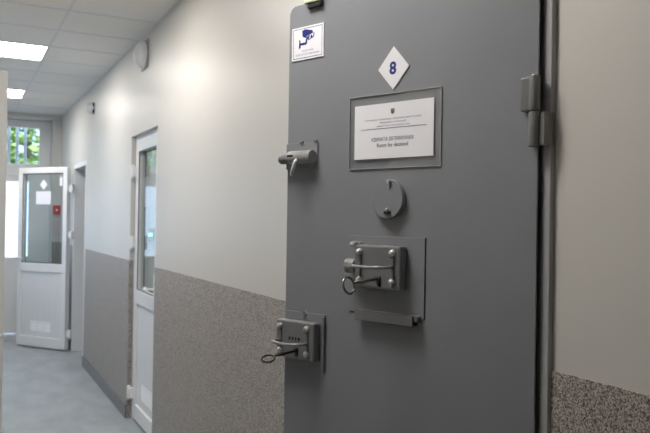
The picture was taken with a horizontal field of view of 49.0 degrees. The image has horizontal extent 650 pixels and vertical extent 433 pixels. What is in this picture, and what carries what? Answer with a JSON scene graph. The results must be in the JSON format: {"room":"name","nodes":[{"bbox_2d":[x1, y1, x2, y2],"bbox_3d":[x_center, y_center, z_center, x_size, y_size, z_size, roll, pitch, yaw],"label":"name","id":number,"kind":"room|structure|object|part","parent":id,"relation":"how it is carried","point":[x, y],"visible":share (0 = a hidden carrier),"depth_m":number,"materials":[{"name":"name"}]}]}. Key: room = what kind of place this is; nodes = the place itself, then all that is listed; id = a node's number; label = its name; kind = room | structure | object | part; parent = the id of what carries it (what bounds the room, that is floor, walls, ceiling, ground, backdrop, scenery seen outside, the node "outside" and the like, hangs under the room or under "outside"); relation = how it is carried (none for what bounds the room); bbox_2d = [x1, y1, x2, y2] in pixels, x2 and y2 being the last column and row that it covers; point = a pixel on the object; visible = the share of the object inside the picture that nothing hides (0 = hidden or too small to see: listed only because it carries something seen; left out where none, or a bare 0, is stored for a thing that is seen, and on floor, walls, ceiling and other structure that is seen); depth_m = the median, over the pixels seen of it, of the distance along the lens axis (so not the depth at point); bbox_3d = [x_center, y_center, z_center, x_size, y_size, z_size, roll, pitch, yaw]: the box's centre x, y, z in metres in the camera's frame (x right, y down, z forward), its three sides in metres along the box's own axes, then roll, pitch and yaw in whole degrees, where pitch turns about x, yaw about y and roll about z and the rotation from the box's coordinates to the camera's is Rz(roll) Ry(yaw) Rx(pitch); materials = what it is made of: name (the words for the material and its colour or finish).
{"room":"prison interior","nodes":[
{"label":"prison interior","id":0,"kind":"room"},
{"bbox_2d":[7,111,61,262],"bbox_3d":[-4.258,0.076,9.030,1.940,2.903,0.364,1,0,-27],"label":"wall","id":1,"kind":"structure","parent":0,"point":[56,120],"depth_m":9.23,"materials":[{"name":"grey paint"}]},
{"bbox_2d":[3,175,49,332],"bbox_3d":[-4.307,0.493,9.176,1.400,2.070,0.060,1,0,-27],"label":"door","id":2,"kind":"structure","parent":1,"relation":"in","point":[38,214],"depth_m":9.37,"materials":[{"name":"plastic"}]},
{"bbox_2d":[6,119,50,176],"bbox_3d":[-4.286,-0.907,9.186,1.400,0.730,0.060,1,0,-27],"label":"window","id":3,"kind":"structure","parent":1,"relation":"in","point":[44,127],"depth_m":9.42,"materials":[{"name":"white plastic"}]},
{"bbox_2d":[7,127,26,163],"bbox_3d":[-4.353,-0.962,9.320,1.400,0.580,0.040,1,0,-27],"label":"bars","id":4,"kind":"object","parent":3,"relation":"attached to","point":[9,128],"visible":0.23,"depth_m":9.44,"materials":[{"name":"white metal"}]},
{"bbox_2d":[53,221,58,235],"bbox_3d":[-3.484,0.156,9.226,0.078,0.200,0.002,1,0,-27],"label":"paper notice","id":5,"kind":"object","parent":1,"relation":"attached to","point":[55,223],"visible":1,"depth_m":9.23,"materials":[{"name":"grey paper"}]},
{"bbox_2d":[53,205,60,214],"bbox_3d":[-3.468,-0.084,9.206,0.090,0.120,0.053,1,0,-27],"label":"sign","id":6,"kind":"object","parent":1,"relation":"attached to","point":[56,208],"visible":1,"depth_m":9.18,"materials":[{"name":"red plastic"}]},
{"bbox_2d":[1,333,145,432],"bbox_3d":[-1.841,1.580,4.115,9.800,0.100,15.800,1,0,-27],"label":"floor","id":7,"kind":"structure","parent":0,"point":[45,390],"depth_m":6.09,"materials":[{"name":"plastic"}]},
{"bbox_2d":[0,0,180,115],"bbox_3d":[-1.247,-1.345,3.068,2.080,0.054,13.000,1,0,-27],"label":"ceiling","id":8,"kind":"structure","parent":0,"point":[85,39],"depth_m":5.30,"materials":[{"name":"white tile"}]},
{"bbox_2d":[8,89,25,98],"bbox_3d":[-3.499,-1.323,7.564,0.554,0.010,0.554,1,0,-27],"label":"recessed light","id":9,"kind":"object","parent":8,"relation":"in","point":[12,93],"visible":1,"depth_m":7.63,"materials":[{"name":"white paint"}]},
{"bbox_2d":[0,41,48,60],"bbox_3d":[-2.510,-1.322,5.638,0.554,0.010,0.554,1,0,-27],"label":"recessed light","id":10,"kind":"object","parent":8,"relation":"in","point":[7,49],"visible":1,"depth_m":5.67,"materials":[{"name":"white plastic"}]},
{"bbox_2d":[148,149,156,291],"bbox_3d":[0.239,0.123,5.856,3.160,2.903,3.800,1,0,-27],"label":"wall","id":11,"kind":"structure","parent":0,"point":[151,244],"depth_m":6.90,"materials":[{"name":"grey paint"}]},
{"bbox_2d":[148,229,154,240],"bbox_3d":[-1.689,0.179,6.871,0.100,0.120,0.033,1,0,-27],"label":"access panel","id":12,"kind":"object","parent":11,"relation":"attached to","point":[151,232],"visible":0.52,"depth_m":6.87,"materials":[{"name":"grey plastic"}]},
{"bbox_2d":[59,0,649,432],"bbox_3d":[-0.408,0.096,3.500,0.144,2.903,13.000,1,0,-27],"label":"wall","id":13,"kind":"structure","parent":0,"point":[214,86],"depth_m":3.24,"materials":[{"name":"grey paint"}]},
{"bbox_2d":[15,167,73,349],"bbox_3d":[-3.259,0.473,8.295,0.850,2.090,0.188,1,0,26],"label":"door","id":14,"kind":"structure","parent":13,"relation":"in","point":[42,287],"depth_m":8.27,"materials":[{"name":"white plastic"}]},
{"bbox_3d":[-3.561,0.484,8.444,0.135,0.220,0.188,1,0,26],"label":"handle","id":15,"kind":"part","parent":14,"relation":"part of","materials":[{"name":"white plastic"}]},
{"bbox_2d":[30,320,49,331],"bbox_3d":[-3.314,1.279,8.292,0.320,0.116,0.002,1,0,26],"label":"sticker","id":16,"kind":"object","parent":14,"relation":"attached to","point":[33,326],"visible":1,"depth_m":8.29,"materials":[{"name":"white"}]},
{"bbox_3d":[-3.296,1.025,8.305,0.651,0.761,0.031,1,0,26],"label":"panel","id":17,"kind":"part","parent":14,"relation":"part of","materials":[{"name":"white plastic"}]},
{"bbox_2d":[36,191,50,203],"bbox_3d":[-3.286,-0.218,8.314,0.240,0.150,0.001,1,0,26],"label":"paper notice","id":18,"kind":"object","parent":14,"relation":"attached to","point":[42,197],"visible":1,"depth_m":8.31,"materials":[{"name":"white paper"}]},
{"bbox_2d":[40,180,46,189],"bbox_3d":[-3.283,-0.373,8.315,0.120,0.120,0.001,1,0,26],"label":"plate","id":19,"kind":"object","parent":14,"relation":"attached to","point":[43,184],"visible":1,"depth_m":8.32,"materials":[{"name":"white plastic"}]},
{"bbox_2d":[71,160,86,355],"bbox_3d":[-2.629,0.479,7.807,0.146,2.130,0.910,1,0,-27],"label":"door","id":20,"kind":"structure","parent":13,"relation":"attached to","point":[80,170],"depth_m":8.16,"materials":[{"name":"white plastic"}]},
{"bbox_2d":[85,102,94,113],"bbox_3d":[-2.310,-1.072,7.053,0.130,0.116,0.094,1,0,-27],"label":"sensor","id":21,"kind":"object","parent":13,"relation":"attached to","point":[89,107],"visible":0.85,"depth_m":7.02,"materials":[{"name":"grey plastic"}]},
{"bbox_2d":[68,339,126,417],"bbox_3d":[-0.499,1.493,3.455,0.012,0.105,13.000,1,0,-27],"label":"baseboard","id":22,"kind":"structure","parent":13,"relation":"attached to","point":[109,392],"depth_m":6.21,"materials":[{"name":"grey"}]},
{"bbox_2d":[133,38,148,71],"bbox_3d":[-1.324,-1.156,5.086,0.087,0.208,0.196,1,0,-27],"label":"wall lamp","id":23,"kind":"object","parent":13,"relation":"attached to","point":[141,50],"depth_m":5.03,"materials":[{"name":"grey plastic"}]},
{"bbox_3d":[-1.290,-1.155,5.104,0.010,0.208,0.196,1,0,-27],"label":"plate","id":24,"kind":"part","parent":23,"relation":"part of","materials":[{"name":"grey plastic"}]},
{"bbox_2d":[126,133,157,432],"bbox_3d":[-1.274,0.476,5.145,0.188,2.100,0.737,1,0,-27],"label":"door","id":25,"kind":"structure","parent":13,"relation":"in","point":[143,324],"depth_m":5.32,"materials":[{"name":"white plastic"}]},
{"bbox_3d":[-1.276,1.033,5.129,0.031,0.761,0.546,1,0,-27],"label":"panel","id":26,"kind":"part","parent":25,"relation":"part of","materials":[{"name":"white plastic"}]},
{"bbox_2d":[141,384,151,410],"bbox_3d":[-1.274,1.287,5.080,0.002,0.116,0.320,1,0,-27],"label":"sticker","id":27,"kind":"object","parent":25,"relation":"attached to","point":[147,400],"visible":1,"depth_m":5.07,"materials":[{"name":"white"}]},
{"bbox_2d":[143,176,150,206],"bbox_3d":[-1.311,-0.184,5.251,0.001,0.220,0.220,1,0,-27],"label":"paper notice","id":28,"kind":"object","parent":25,"relation":"attached to","point":[147,180],"visible":1,"depth_m":5.24,"materials":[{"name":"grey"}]},
{"bbox_3d":[-1.150,0.496,4.903,0.188,0.220,0.135,1,0,-27],"label":"handle","id":29,"kind":"part","parent":25,"relation":"part of","materials":[{"name":"white plastic"}]},
{"bbox_2d":[132,128,157,418],"bbox_3d":[-1.247,0.469,5.144,0.091,2.155,0.800,1,0,-27],"label":"trim","id":30,"kind":"structure","parent":13,"relation":"attached to","point":[155,131],"depth_m":5.47,"materials":[{"name":"white plastic"}]},
{"bbox_2d":[271,0,540,432],"bbox_3d":[0.159,0.433,1.817,0.789,2.122,0.132,1,-1,41],"label":"door","id":31,"kind":"structure","parent":13,"relation":"in","point":[445,340],"depth_m":1.79,"materials":[{"name":"grey metal"}]},
{"bbox_2d":[261,348,297,362],"bbox_3d":[-0.118,0.382,1.966,0.040,0.024,0.148,1,-1,41],"label":"key","id":32,"kind":"object","parent":31,"relation":"attached to","point":[295,351],"visible":0.99,"depth_m":1.95,"materials":[{"name":"grey metal"}]},
{"bbox_3d":[-0.112,-0.167,2.065,0.046,0.030,0.030,1,-1,41],"label":"bolt rod","id":33,"kind":"part","parent":31,"relation":"part of","materials":[{"name":"grey metal"}]},
{"bbox_3d":[-0.105,0.354,1.996,0.112,0.009,0.051,1,-1,41],"label":"lock handle","id":34,"kind":"part","parent":31,"relation":"part of","materials":[{"name":"grey metal"}]},
{"bbox_3d":[-0.087,-0.140,2.015,0.024,0.053,0.013,1,0,-1],"label":"bolt handle","id":35,"kind":"part","parent":31,"relation":"part of","materials":[{"name":"grey metal"}]},
{"bbox_3d":[-0.066,-0.173,2.051,0.122,0.076,0.004,1,-1,41],"label":"bolt plate","id":36,"kind":"part","parent":31,"relation":"part of","materials":[{"name":"grey metal"}]},
{"bbox_3d":[-0.056,0.353,2.031,0.148,0.158,0.004,1,-1,41],"label":"lock backing plate","id":37,"kind":"part","parent":31,"relation":"part of","materials":[{"name":"grey metal"}]},
{"bbox_2d":[292,22,324,61],"bbox_3d":[-0.049,-0.499,2.044,0.124,0.096,0.004,1,-1,41],"label":"sign","id":38,"kind":"object","parent":31,"relation":"attached to","point":[307,41],"visible":1,"depth_m":2.04,"materials":[{"name":"white plastic"}]},
{"bbox_2d":[342,276,380,294],"bbox_3d":[0.095,0.169,1.775,0.016,0.046,0.161,1,-1,41],"label":"key","id":39,"kind":"object","parent":31,"relation":"attached to","point":[377,279],"visible":1,"depth_m":1.75,"materials":[{"name":"silver metal"}]},
{"bbox_3d":[0.114,0.128,1.810,0.113,0.009,0.049,1,-1,41],"label":"lock handle","id":40,"kind":"part","parent":31,"relation":"part of","materials":[{"name":"grey metal"}]},
{"bbox_2d":[378,47,408,89],"bbox_3d":[0.177,-0.384,1.843,0.098,0.112,0.003,1,-1,41],"label":"number sign","id":41,"kind":"object","parent":31,"relation":"attached to","point":[394,66],"visible":1,"depth_m":1.84,"materials":[{"name":"white plastic"}]},
{"bbox_2d":[348,86,441,169],"bbox_3d":[0.175,-0.223,1.841,0.291,0.195,0.005,1,-1,41],"label":"information sign","id":42,"kind":"object","parent":31,"relation":"attached to","point":[401,128],"visible":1,"depth_m":1.83,"materials":[{"name":"paper"}]},
{"bbox_2d":[367,115,417,126],"bbox_3d":[0.174,-0.245,1.839,0.176,0.022,0.001,1,-1,41],"label":"print","id":43,"kind":"object","parent":42,"relation":"on","point":[416,115],"depth_m":1.84},
{"bbox_2d":[528,0,556,432],"bbox_3d":[0.352,0.418,1.944,0.182,2.260,0.804,1,0,-27],"label":"trim","id":44,"kind":"structure","parent":13,"relation":"attached to","point":[542,123],"depth_m":1.57,"materials":[{"name":"grey metal"}]},
{"bbox_2d":[535,0,541,432],"bbox_3d":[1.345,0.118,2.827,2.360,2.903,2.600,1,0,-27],"label":"door frame","id":45,"kind":"structure","parent":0,"point":[541,0],"depth_m":4.12,"materials":[{"name":"grey paint"}]},
{"bbox_3d":[-2.130,0.063,2.616,0.144,2.903,13.000,1,0,-27],"label":"wall","id":46,"kind":"structure","parent":0,"visible":0},
{"bbox_2d":[0,70,7,432],"bbox_3d":[-1.601,0.450,2.593,0.188,2.105,0.861,1,-1,38],"label":"door","id":47,"kind":"structure","parent":46,"relation":"in","point":[3,74],"depth_m":2.91,"materials":[{"name":"white plastic"}]},
{"label":"outside","id":48,"kind":"structure","parent":0,"visible":0},
{"bbox_3d":[-8.123,1.665,18.313,60.000,0.140,80.000,1,0,-27],"label":"ground","id":49,"kind":"structure","parent":48,"visible":0},
{"bbox_2d":[5,163,36,256],"bbox_3d":[-7.300,0.230,14.575,16.040,2.700,0.280,1,0,-27],"label":"wall","id":50,"kind":"structure","parent":49,"relation":"on","point":[12,188],"depth_m":14.86,"materials":[{"name":"white paint"}]},
{"bbox_2d":[7,127,38,164],"bbox_3d":[-7.851,-1.440,19.007,4.449,6.097,4.350,1,0,-27],"label":"tree","id":51,"kind":"object","parent":49,"relation":"on","point":[31,158],"visible":0.04,"depth_m":17.85,"materials":[{"name":"green plant"}]}
]}

